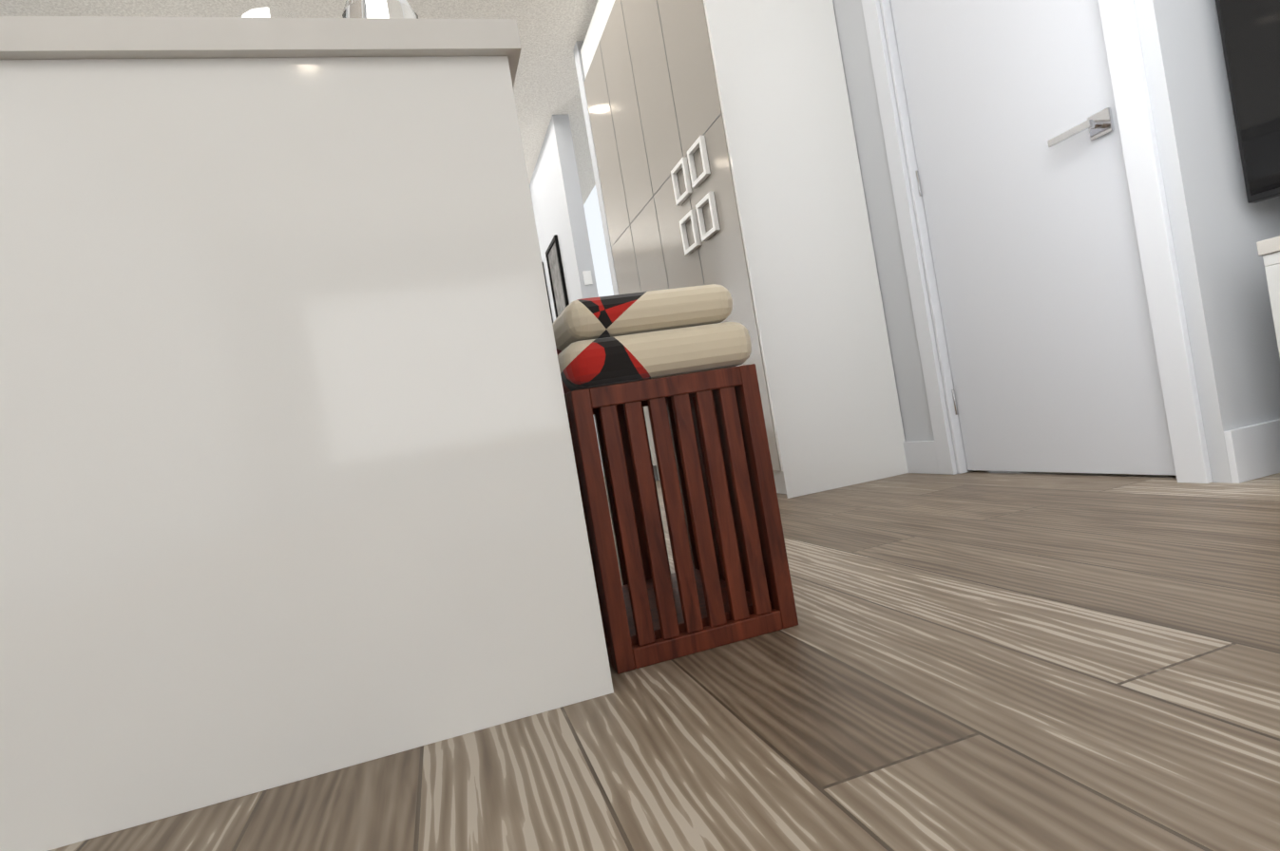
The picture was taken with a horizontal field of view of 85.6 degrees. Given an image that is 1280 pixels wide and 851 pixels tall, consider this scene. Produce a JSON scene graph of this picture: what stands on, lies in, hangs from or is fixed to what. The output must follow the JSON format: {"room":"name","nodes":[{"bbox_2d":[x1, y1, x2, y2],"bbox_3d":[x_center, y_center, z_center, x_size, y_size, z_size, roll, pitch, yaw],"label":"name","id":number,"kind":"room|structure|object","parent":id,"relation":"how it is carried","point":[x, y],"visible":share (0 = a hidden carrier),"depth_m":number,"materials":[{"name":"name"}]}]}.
{"room":"living room","nodes":[
{"label":"living room","id":0,"kind":"room"},
{"bbox_2d":[0,0,597,204],"bbox_3d":[-0.204,-3.782,1.844,5.370,2.870,14.800,-10,0,-16],"label":"ceiling","id":1,"kind":"structure","parent":0,"point":[546,86],"depth_m":3.87,"materials":[{"name":"white paint"}]},
{"bbox_2d":[529,114,601,460],"bbox_3d":[-0.940,-0.863,7.049,0.120,2.680,4.150,-10,0,-16],"label":"wall","id":2,"kind":"structure","parent":0,"point":[556,198],"depth_m":5.17,"materials":[{"name":"grey paint"}]},
{"bbox_2d":[541,262,553,323],"bbox_3d":[-0.898,-1.081,6.524,0.024,0.800,0.500,-10,0,-16],"label":"framed picture","id":3,"kind":"object","parent":2,"relation":"attached to","point":[542,262],"depth_m":6.29,"materials":[{"name":"black"}]},
{"bbox_2d":[545,234,569,319],"bbox_3d":[-0.675,-1.116,5.756,0.024,0.800,0.500,-10,0,-16],"label":"framed picture","id":4,"kind":"object","parent":2,"relation":"attached to","point":[557,277],"depth_m":5.74,"materials":[{"name":"black"}]},
{"bbox_2d":[582,270,592,285],"bbox_3d":[-0.383,-1.081,5.053,0.060,0.100,0.007,-10,0,-16],"label":"light switch","id":5,"kind":"object","parent":2,"relation":"attached to","point":[587,277],"visible":1,"depth_m":5.05,"materials":[{"name":"white plastic"}]},
{"bbox_2d":[48,470,1279,850],"bbox_3d":[0.426,0.346,1.841,5.650,0.120,15.200,-10,0,-16],"label":"floor","id":6,"kind":"structure","parent":0,"point":[980,660],"depth_m":0.77,"materials":[{"name":"brown wood"}]},
{"bbox_2d":[0,50,613,850],"bbox_3d":[-0.987,0.075,1.791,1.234,0.880,2.133,-10,0,-16],"label":"kitchen island","id":7,"kind":"object","parent":6,"relation":"on","point":[289,487],"depth_m":0.84,"materials":[{"name":"white laminate"}]},
{"bbox_2d":[0,16,521,54],"bbox_3d":[-1.065,-0.379,1.791,1.270,0.040,2.170,-10,0,-16],"label":"island countertop","id":8,"kind":"structure","parent":7,"relation":"on","point":[18,34],"depth_m":0.84,"materials":[{"name":"white stone"}]},
{"bbox_2d":[241,0,418,19],"bbox_3d":[-0.484,-0.597,1.063,0.278,0.200,0.201,-10,0,-16],"label":"glassware","id":9,"kind":"object","parent":8,"relation":"on","point":[378,9],"visible":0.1,"depth_m":1.00,"materials":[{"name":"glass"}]},
{"bbox_2d":[564,363,798,673],"bbox_3d":[0.020,0.142,1.243,0.300,0.420,0.400,-10,0,-16],"label":"crate","id":10,"kind":"object","parent":6,"relation":"on","point":[729,582],"visible":0.79,"depth_m":1.06,"materials":[{"name":"brown wood"}]},
{"bbox_2d":[552,284,751,394],"bbox_3d":[-0.019,-0.137,1.234,0.310,0.138,0.380,-10,0,-16],"label":"folded blanket","id":11,"kind":"object","parent":10,"relation":"on","point":[603,341],"visible":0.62,"depth_m":1.06,"materials":[{"name":"beige fabric"}]},
{"bbox_2d":[580,0,908,498],"bbox_3d":[0.325,-1.026,3.382,0.550,2.610,1.704,-10,0,-16],"label":"pantry cabinet","id":12,"kind":"object","parent":6,"relation":"on","point":[725,144],"visible":0.85,"depth_m":2.60,"materials":[{"name":"white"}]},
{"bbox_2d":[1257,243,1279,357],"bbox_3d":[1.631,-0.163,1.260,0.454,0.490,0.530,-10,0,-16],"label":"base cabinet","id":13,"kind":"object","parent":6,"relation":"on","point":[1269,250],"depth_m":1.44,"materials":[{"name":"grey wood"}]},
{"bbox_2d":[573,0,957,480],"bbox_3d":[0.780,-1.137,3.068,0.705,2.680,2.992,-10,0,-27],"label":"wall","id":14,"kind":"structure","parent":0,"point":[882,215],"depth_m":2.58,"materials":[{"name":"grey paint"}]},
{"bbox_2d":[890,0,1176,476],"bbox_3d":[1.065,-0.853,2.054,0.092,2.017,0.739,-10,0,-16],"label":"hall door","id":15,"kind":"structure","parent":14,"relation":"in","point":[1022,180],"depth_m":2.01,"materials":[{"name":"white wood"}]},
{"bbox_2d":[860,0,1212,483],"bbox_3d":[1.089,-0.896,2.058,0.138,2.110,0.900,-10,0,-16],"label":"door frame","id":16,"kind":"structure","parent":14,"relation":"attached to","point":[1155,239],"depth_m":1.67,"materials":[{"name":"white wood"}]},
{"bbox_2d":[1133,0,1279,483],"bbox_3d":[1.447,-1.557,1.473,0.660,3.300,2.762,-10,0,-16],"label":"wall","id":17,"kind":"structure","parent":0,"point":[1221,226],"depth_m":1.60,"materials":[{"name":"grey paint"}]},
{"bbox_2d":[1215,0,1279,203],"bbox_3d":[1.696,-0.979,0.993,0.398,0.830,1.351,-10,0,-16],"label":"screen","id":18,"kind":"object","parent":17,"relation":"attached to","point":[1250,31],"visible":1,"depth_m":1.54,"materials":[{"name":"black plastic"}]},
{"bbox_2d":[1223,419,1279,483],"bbox_3d":[1.580,0.032,1.639,0.500,0.120,0.015,-10,0,-16],"label":"baseboard","id":19,"kind":"structure","parent":17,"relation":"attached to","point":[1253,451],"depth_m":1.58,"materials":[{"name":"white wood"}]}
]}

